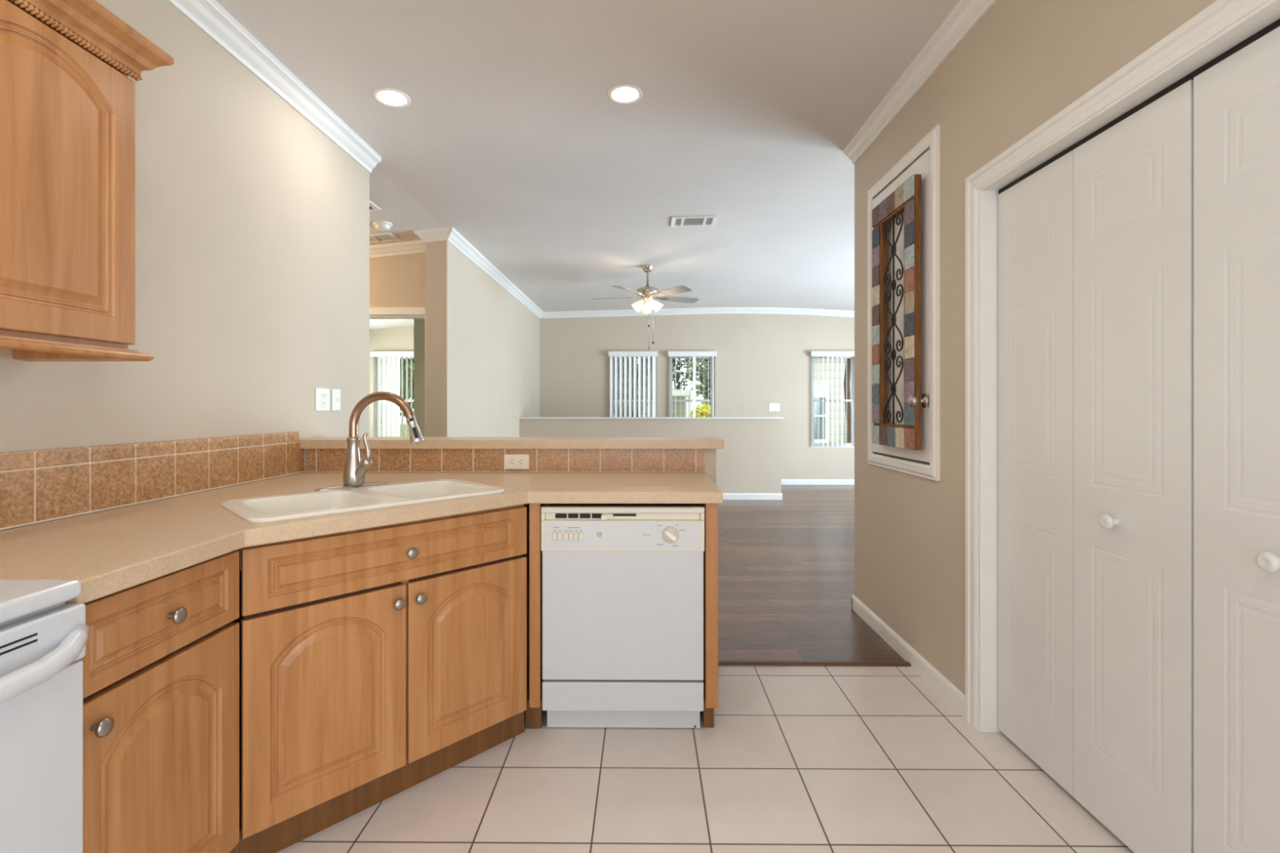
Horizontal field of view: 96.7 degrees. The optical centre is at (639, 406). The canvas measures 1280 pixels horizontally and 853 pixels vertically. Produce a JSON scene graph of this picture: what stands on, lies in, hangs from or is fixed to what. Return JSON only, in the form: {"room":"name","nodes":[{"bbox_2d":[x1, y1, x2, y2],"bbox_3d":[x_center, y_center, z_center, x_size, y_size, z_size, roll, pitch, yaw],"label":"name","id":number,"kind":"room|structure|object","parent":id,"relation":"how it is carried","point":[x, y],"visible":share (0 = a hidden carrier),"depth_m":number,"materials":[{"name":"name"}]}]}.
{"room":"kitchen","nodes":[
{"label":"kitchen","id":0,"kind":"room"},
{"bbox_2d":[0,0,369,550],"bbox_3d":[-1.694,-0.130,0.143,0.130,2.710,6.460,0,0,0],"label":"wall","id":1,"kind":"structure","parent":0,"point":[252,224],"depth_m":2.19,"materials":[{"name":"paint"}]},
{"bbox_2d":[0,0,173,361],"bbox_3d":[-1.442,-0.530,1.076,0.357,0.822,0.929,0,0,0],"label":"upper cabinet","id":2,"kind":"object","parent":1,"relation":"attached to","point":[68,94],"visible":1,"depth_m":1.31,"materials":[{"name":"brown wood"}]},
{"bbox_2d":[0,431,304,530],"bbox_3d":[-1.609,0.214,1.658,0.016,0.194,2.090,0,0,0],"label":"backsplash","id":3,"kind":"structure","parent":1,"relation":"attached to","point":[39,486],"depth_m":1.78,"materials":[{"name":"brown tile"}]},
{"bbox_2d":[166,0,381,173],"bbox_3d":[-1.593,-1.431,0.242,0.070,0.092,6.260,0,0,0],"label":"trim","id":4,"kind":"structure","parent":1,"relation":"attached to","point":[208,15],"depth_m":2.43,"materials":[{"name":"white paint"}]},
{"bbox_2d":[315,387,329,410],"bbox_3d":[-1.603,-0.035,2.877,0.009,0.114,0.122,0,0,0],"label":"wall plate","id":5,"kind":"object","parent":1,"relation":"attached to","point":[322,396],"visible":1,"depth_m":2.87,"materials":[{"name":"white plastic"}]},
{"bbox_2d":[321,392,325,398],"bbox_3d":[-1.600,-0.055,2.877,0.004,0.028,0.034,0,0,0],"label":"receptacle","id":6,"kind":"object","parent":5,"relation":"attached to","point":[323,394],"depth_m":2.88,"materials":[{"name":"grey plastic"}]},
{"bbox_2d":[321,400,325,406],"bbox_3d":[-1.600,-0.015,2.877,0.004,0.028,0.034,0,0,0],"label":"receptacle","id":7,"kind":"object","parent":5,"relation":"attached to","point":[323,402],"depth_m":2.88,"materials":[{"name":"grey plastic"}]},
{"bbox_2d":[331,389,340,410],"bbox_3d":[-1.599,-0.035,3.003,0.014,0.111,0.080,0,0,0],"label":"light switch","id":8,"kind":"object","parent":1,"relation":"attached to","point":[335,393],"visible":1,"depth_m":3.00,"materials":[{"name":"white plastic"}]},
{"bbox_2d":[369,253,425,307],"bbox_3d":[-3.275,-0.125,5.086,2.970,2.700,0.120,0,0,0],"label":"wall","id":9,"kind":"structure","parent":0,"point":[395,281],"depth_m":5.02,"materials":[{"name":"paint"}]},
{"bbox_2d":[369,307,425,319],"bbox_3d":[-2.278,0.177,5.069,0.965,2.095,0.138,0,0,0],"label":"trim","id":10,"kind":"structure","parent":9,"relation":"attached to","point":[375,313],"depth_m":5.00,"materials":[{"name":"white paint"}]},
{"bbox_2d":[413,319,425,436],"bbox_3d":[-2.077,-0.105,7.491,0.610,2.660,2.950,0,0,0],"label":"wall","id":11,"kind":"structure","parent":0,"point":[419,324],"depth_m":6.02,"materials":[{"name":"paint"}]},
{"bbox_2d":[425,240,539,436],"bbox_3d":[-1.687,-0.130,6.858,0.180,2.710,4.210,0,0,0],"label":"wall","id":12,"kind":"structure","parent":0,"point":[482,344],"depth_m":5.45,"materials":[{"name":"paint"}]},
{"bbox_2d":[369,226,543,318],"bbox_3d":[-3.037,-1.288,6.834,3.020,0.397,4.280,0,0,0],"label":"trim","id":13,"kind":"structure","parent":12,"relation":"attached to","point":[450,234],"depth_m":5.00,"materials":[{"name":"white paint"}]},
{"bbox_2d":[302,448,715,664],"bbox_3d":[-0.623,0.712,2.768,1.970,1.026,0.133,0,0,0],"label":"wall","id":14,"kind":"structure","parent":0,"point":[710,453],"depth_m":2.70,"materials":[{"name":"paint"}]},
{"bbox_2d":[305,448,706,472],"bbox_3d":[-0.640,0.255,2.698,1.902,0.112,0.008,0,0,0],"label":"backsplash","id":15,"kind":"structure","parent":14,"relation":"attached to","point":[593,460],"depth_m":2.69,"materials":[{"name":"brown tile"}]},
{"bbox_2d":[503,454,528,469],"bbox_3d":[-0.583,0.261,2.686,0.119,0.070,0.009,0,0,0],"label":"wall outlet","id":16,"kind":"object","parent":15,"relation":"attached to","point":[510,461],"visible":1,"depth_m":2.68,"materials":[{"name":"beige plastic"}]},
{"bbox_2d":[509,457,515,465],"bbox_3d":[-0.603,0.261,2.683,0.028,0.034,0.003,0,0,0],"label":"receptacle","id":17,"kind":"object","parent":16,"relation":"attached to","point":[512,460],"depth_m":2.68,"materials":[{"name":"grey plastic"}]},
{"bbox_2d":[517,457,523,465],"bbox_3d":[-0.563,0.261,2.683,0.028,0.034,0.003,0,0,0],"label":"receptacle","id":18,"kind":"object","parent":16,"relation":"attached to","point":[520,460],"depth_m":2.68,"materials":[{"name":"grey plastic"}]},
{"bbox_2d":[298,436,724,448],"bbox_3d":[-0.606,0.177,2.792,2.000,0.042,0.259,0,0,0],"label":"bar","id":19,"kind":"object","parent":14,"relation":"on","point":[327,442],"visible":1,"depth_m":2.66,"materials":[{"name":"laminate"}]},
{"bbox_2d":[215,0,959,329],"bbox_3d":[0.223,-1.429,2.998,10.000,0.537,12.200,0,0,0],"label":"ceiling","id":20,"kind":"structure","parent":0,"point":[510,137],"depth_m":3.03,"materials":[{"name":"paint"}]},
{"bbox_2d":[369,200,380,211],"bbox_3d":[-2.115,-1.420,3.867,0.430,0.052,0.600,0,0,0],"label":"ceiling vent","id":21,"kind":"object","parent":20,"relation":"in","point":[372,206],"visible":0.11,"depth_m":4.11,"materials":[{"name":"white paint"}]},
{"bbox_2d":[372,221,392,231],"bbox_3d":[-2.025,-1.414,4.476,0.144,0.060,0.144,0,0,0],"label":"smoke detector","id":22,"kind":"object","parent":20,"relation":"attached to","point":[382,226],"visible":1,"depth_m":4.44,"materials":[{"name":"white glass"}]},
{"bbox_2d":[369,232,400,244],"bbox_3d":[-2.218,-1.409,4.777,0.330,0.042,0.200,0,0,0],"label":"ceiling vent","id":23,"kind":"object","parent":20,"relation":"in","point":[386,237],"visible":0.71,"depth_m":4.78,"materials":[{"name":"white paint"}]},
{"bbox_2d":[373,88,410,107],"bbox_3d":[-1.194,-1.484,2.739,0.168,0.010,0.168,0,0,0],"label":"recessed light","id":24,"kind":"object","parent":20,"relation":"in","point":[389,97],"visible":1,"depth_m":2.73,"materials":[{"name":"white"}]},
{"bbox_2d":[608,84,642,104],"bbox_3d":[-0.071,-1.512,2.761,0.168,0.010,0.168,0,0,0],"label":"recessed light","id":25,"kind":"object","parent":20,"relation":"in","point":[621,94],"visible":1,"depth_m":2.75,"materials":[{"name":"white"}]},
{"bbox_2d":[592,264,698,349],"bbox_3d":[0.068,-1.068,6.169,1.177,0.906,1.161,0,0,0],"label":"ceiling fan","id":26,"kind":"object","parent":20,"relation":"hanging from","point":[647,304],"visible":1,"depth_m":6.08,"materials":[{"name":"silver metal"}]},
{"bbox_2d":[671,215,717,226],"bbox_3d":[0.440,-1.522,4.677,0.363,0.019,0.240,0,0,0],"label":"ceiling vent","id":27,"kind":"object","parent":20,"relation":"in","point":[697,220],"visible":1,"depth_m":4.67,"materials":[{"name":"white metal"}]},
{"bbox_2d":[369,313,854,479],"bbox_3d":[0.270,-0.175,9.023,10.000,2.800,0.150,0,0,0],"label":"wall","id":28,"kind":"structure","parent":0,"point":[761,360],"depth_m":8.94,"materials":[{"name":"paint"}]},
{"bbox_2d":[375,356,413,436],"bbox_3d":[-3.845,-0.092,9.048,0.730,1.475,0.145,0,0,0],"label":"window","id":29,"kind":"structure","parent":28,"relation":"in","point":[404,357],"depth_m":9.05,"materials":[{"name":"white plastic"}]},
{"bbox_2d":[369,351,413,436],"bbox_3d":[-3.845,-0.117,8.938,0.754,1.485,0.080,0,0,0],"label":"vertical blind","id":30,"kind":"object","parent":29,"relation":"attached to","point":[383,357],"visible":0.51,"depth_m":8.95,"materials":[{"name":"white plastic"}]},
{"bbox_2d":[613,356,656,417],"bbox_3d":[-0.110,-0.092,9.019,0.737,1.475,0.145,0,0,0],"label":"window","id":31,"kind":"structure","parent":28,"relation":"in","point":[613,357],"depth_m":9.02,"materials":[{"name":"white plastic"}]},
{"bbox_2d":[608,351,657,417],"bbox_3d":[-0.111,-0.117,8.909,0.761,1.485,0.080,0,0,0],"label":"vertical blind","id":32,"kind":"object","parent":31,"relation":"attached to","point":[611,353],"visible":0.82,"depth_m":8.91,"materials":[{"name":"white plastic"}]},
{"bbox_2d":[668,356,714,417],"bbox_3d":[0.818,-0.092,9.011,0.730,1.475,0.145,0,0,0],"label":"window","id":33,"kind":"structure","parent":28,"relation":"in","point":[671,400],"depth_m":9.02,"materials":[{"name":"white plastic"}]},
{"bbox_2d":[667,351,716,417],"bbox_3d":[0.818,-0.117,8.902,0.754,1.485,0.080,0,0,0],"label":"vertical blind","id":34,"kind":"object","parent":33,"relation":"attached to","point":[670,353],"visible":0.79,"depth_m":8.89,"materials":[{"name":"white plastic"}]},
{"bbox_2d":[540,306,854,318],"bbox_3d":[1.744,-1.425,8.902,6.650,0.253,0.070,0,0,0],"label":"trim","id":35,"kind":"structure","parent":28,"relation":"attached to","point":[731,309],"depth_m":8.90,"materials":[{"name":"white paint"}]},
{"bbox_2d":[768,403,779,411],"bbox_3d":[2.108,0.011,8.926,0.167,0.123,0.016,0,0,0],"label":"light switch","id":36,"kind":"object","parent":28,"relation":"attached to","point":[772,406],"visible":1,"depth_m":8.93,"materials":[{"name":"white plastic"}]},
{"bbox_2d":[781,479,854,484],"bbox_3d":[1.745,1.183,8.930,6.650,0.083,0.013,0,0,0],"label":"baseboard","id":37,"kind":"structure","parent":28,"relation":"attached to","point":[784,482],"depth_m":8.92,"materials":[{"name":"white paint"}]},
{"bbox_2d":[810,356,854,447],"bbox_3d":[3.049,-0.092,8.994,0.733,1.475,0.145,0,0,0],"label":"window","id":38,"kind":"structure","parent":28,"relation":"in","point":[852,358],"depth_m":9.00,"materials":[{"name":"white plastic"}]},
{"bbox_2d":[809,351,854,446],"bbox_3d":[3.048,-0.117,8.884,0.757,1.485,0.080,0,0,0],"label":"vertical blind","id":39,"kind":"object","parent":38,"relation":"attached to","point":[813,353],"visible":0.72,"depth_m":8.89,"materials":[{"name":"white plastic"}]},
{"bbox_2d":[519,418,781,493],"bbox_3d":[0.134,0.694,7.559,3.450,1.062,0.120,0,0,0],"label":"wall","id":40,"kind":"structure","parent":0,"point":[749,461],"depth_m":7.49,"materials":[{"name":"paint"}]},
{"bbox_2d":[519,417,783,418],"bbox_3d":[0.149,0.153,7.559,3.480,0.020,0.170,0,0,0],"label":"trim","id":41,"kind":"structure","parent":40,"relation":"on","point":[519,417],"depth_m":7.47,"materials":[{"name":"white paint"}]},
{"bbox_2d":[722,493,782,499],"bbox_3d":[0.141,1.183,7.558,3.463,0.083,0.143,0,0,0],"label":"baseboard","id":42,"kind":"structure","parent":40,"relation":"attached to","point":[725,495],"depth_m":7.48,"materials":[{"name":"white paint"}]},
{"bbox_2d":[239,484,1133,852],"bbox_3d":[0.223,1.275,2.998,10.000,0.100,12.200,0,0,0],"label":"floor","id":43,"kind":"structure","parent":0,"point":[793,759],"depth_m":1.92,"materials":[{"name":"tile"}]},
{"bbox_2d":[0,579,89,852],"bbox_3d":[-1.263,0.749,0.630,0.675,0.911,0.760,0,0,0],"label":"range","id":44,"kind":"object","parent":43,"relation":"on","point":[43,638],"visible":1,"depth_m":0.93,"materials":[{"name":"white metal"}]},
{"bbox_2d":[0,579,81,622],"bbox_3d":[-1.293,0.320,0.630,0.615,0.032,0.759,0,0,0],"label":"cooktop","id":45,"kind":"object","parent":44,"relation":"in","point":[21,601],"depth_m":0.95,"materials":[{"name":"white metal"}]},
{"bbox_2d":[77,550,239,852],"bbox_3d":[-1.305,0.792,1.241,0.615,0.866,0.437,0,0,0],"label":"base cabinet","id":46,"kind":"object","parent":43,"relation":"on","point":[161,660],"visible":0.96,"depth_m":1.23,"materials":[{"name":"brown wood"}]},
{"bbox_2d":[229,503,542,852],"bbox_3d":[-0.885,0.792,1.991,0.986,0.866,0.601,0,0,-44],"label":"base cabinet","id":47,"kind":"object","parent":43,"relation":"on","point":[375,663],"visible":0.98,"depth_m":1.71,"materials":[{"name":"brown wood"}]},
{"bbox_2d":[0,471,722,604],"bbox_3d":[-0.647,0.333,1.851,1.902,0.044,1.684,0,0,0],"label":"countertop","id":48,"kind":"structure","parent":47,"relation":"on","point":[108,552],"depth_m":1.58,"materials":[{"name":"laminate"}]},
{"bbox_2d":[221,479,504,522],"bbox_3d":[-0.908,0.393,1.941,0.448,0.186,0.794,0,0,44],"label":"sink","id":49,"kind":"object","parent":48,"relation":"in","point":[304,504],"visible":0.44,"depth_m":1.94,"materials":[{"name":"white ceramic"}]},
{"bbox_2d":[314,391,424,491],"bbox_3d":[-0.999,0.127,2.149,0.373,0.366,0.168,0,0,-10],"label":"faucet","id":50,"kind":"object","parent":48,"relation":"on","point":[355,468],"visible":0.98,"depth_m":2.11,"materials":[{"name":"silver metal"}]},
{"bbox_2d":[541,503,704,728],"bbox_3d":[-0.062,0.796,2.376,0.605,0.849,0.589,0,0,0],"label":"dishwasher","id":51,"kind":"object","parent":43,"relation":"on","point":[623,584],"visible":1,"depth_m":2.10,"materials":[{"name":"white plastic"}]},
{"bbox_2d":[698,503,718,727],"bbox_3d":[0.268,0.791,2.394,0.046,0.868,0.592,0,0,0],"label":"end panel","id":52,"kind":"object","parent":43,"relation":"on","point":[710,680],"visible":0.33,"depth_m":2.10,"materials":[{"name":"brown wood"}]},
{"bbox_2d":[718,660,911,666],"bbox_3d":[0.822,1.220,2.706,0.912,0.011,0.045,0,0,0],"label":"threshold strip","id":53,"kind":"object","parent":43,"relation":"on","point":[722,663],"depth_m":2.69,"materials":[{"name":"brown wood"}]},
{"bbox_2d":[854,0,1217,694],"bbox_3d":[1.336,-0.165,0.165,0.130,2.780,6.550,0,0,0],"label":"wall","id":54,"kind":"structure","parent":0,"point":[1024,62],"depth_m":2.34,"materials":[{"name":"paint"}]},
{"bbox_2d":[867,124,939,480],"bbox_3d":[1.250,-0.445,2.825,0.084,1.530,0.760,0,0,0],"label":"door","id":55,"kind":"structure","parent":54,"relation":"in","point":[923,159],"depth_m":2.57,"materials":[{"name":"white paint"},{"name":"brushed nickel"}]},
{"bbox_2d":[871,174,921,449],"bbox_3d":[1.238,-0.421,2.768,0.039,1.232,0.460,0,0,0],"label":"wall art","id":56,"kind":"object","parent":55,"relation":"attached to","point":[907,197],"visible":1,"depth_m":2.70,"materials":[{"name":"tile"}]},
{"bbox_2d":[851,594,964,718],"bbox_3d":[1.401,1.183,2.837,0.243,0.083,1.231,0,0,0],"label":"baseboard","id":57,"kind":"structure","parent":54,"relation":"attached to","point":[944,686],"depth_m":2.65,"materials":[{"name":"white paint"}]},
{"bbox_2d":[843,0,996,164],"bbox_3d":[1.237,-1.511,0.265,0.070,0.092,6.350,0,0,0],"label":"trim","id":58,"kind":"structure","parent":54,"relation":"attached to","point":[966,14],"depth_m":2.53,"materials":[{"name":"white paint"}]},
{"bbox_2d":[998,80,1193,852],"bbox_3d":[1.337,0.207,1.756,0.070,2.000,0.751,0,0,0],"label":"door","id":59,"kind":"structure","parent":54,"relation":"in","point":[1095,245],"depth_m":1.64,"materials":[{"name":"white paint"}]},
{"bbox_2d":[964,0,1279,732],"bbox_3d":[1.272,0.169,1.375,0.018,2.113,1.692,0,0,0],"label":"trim","id":60,"kind":"structure","parent":54,"relation":"attached to","point":[1220,15],"depth_m":2.15,"materials":[{"name":"white paint"}]},
{"bbox_2d":[998,18,1279,194],"bbox_3d":[1.353,-0.803,1.375,0.028,0.016,1.520,0,0,0],"label":"trim","id":61,"kind":"structure","parent":54,"relation":"attached to","point":[1273,26],"depth_m":1.47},
{"bbox_2d":[1193,26,1279,852],"bbox_3d":[1.331,0.207,0.996,0.070,2.000,0.754,0,0,0],"label":"door","id":62,"kind":"structure","parent":54,"relation":"in","point":[1237,100],"depth_m":1.27,"materials":[{"name":"white paint"}]},
{"label":"outside","id":63,"kind":"structure","parent":0,"visible":0},
{"bbox_2d":[390,424,409,436],"bbox_3d":[0.271,1.925,34.799,80.000,0.100,50.400,0,0,0],"label":"lawn","id":64,"kind":"structure","parent":63,"point":[404,425],"depth_m":42.84,"materials":[{"name":"green plant"}]},
{"bbox_2d":[390,359,413,417],"bbox_3d":[-6.879,-0.797,15.055,3.421,5.417,3.413,0,0,0],"label":"tree","id":65,"kind":"object","parent":64,"relation":"on","point":[404,360],"visible":0.02,"depth_m":14.59,"materials":[{"name":"green plant"}]},
{"bbox_2d":[613,358,652,417],"bbox_3d":[-0.342,-0.872,13.512,2.206,5.568,2.181,0,0,0],"label":"tree","id":66,"kind":"object","parent":64,"relation":"on","point":[614,358],"visible":0.06,"depth_m":13.01,"materials":[{"name":"green plant"}]},
{"bbox_2d":[613,389,692,417],"bbox_3d":[0.300,0.625,22.498,3.250,2.500,3.000,0,0,0],"label":"carport","id":67,"kind":"object","parent":64,"relation":"on","point":[688,392],"visible":0.21,"depth_m":23.79,"materials":[{"name":"white plastic"}]},
{"bbox_2d":[672,358,693,389],"bbox_3d":[1.196,-1.923,27.986,3.209,7.666,3.093,0,0,0],"label":"tree","id":68,"kind":"object","parent":64,"relation":"on","point":[677,374],"visible":0.12,"depth_m":27.55,"materials":[{"name":"green plant"}]},
{"bbox_2d":[683,358,710,417],"bbox_3d":[3.102,-1.770,26.477,2.119,7.361,2.124,0,0,-17],"label":"tree","id":69,"kind":"object","parent":64,"relation":"on","point":[703,375],"visible":0.19,"depth_m":26.23,"materials":[{"name":"green plant"}]},
{"bbox_2d":[689,402,710,417],"bbox_3d":[1.420,0.895,12.601,0.923,2.021,0.989,0,0,0],"label":"bush","id":70,"kind":"object","parent":64,"relation":"on","point":[704,411],"visible":0.07,"depth_m":12.45,"materials":[{"name":"yellow plant"}]},
{"bbox_2d":[813,358,851,443],"bbox_3d":[6.875,-0.700,15.947,6.300,5.150,5.000,0,0,0],"label":"neighbor house","id":71,"kind":"structure","parent":64,"relation":"on","point":[815,360],"depth_m":13.96,"materials":[{"name":"white"}]},
{"bbox_2d":[844,358,851,443],"bbox_3d":[4.399,-0.291,11.870,1.946,4.394,1.972,0,0,0],"label":"tree","id":72,"kind":"object","parent":64,"relation":"on","point":[847,370],"visible":0.02,"depth_m":11.82,"materials":[{"name":"green plant"}]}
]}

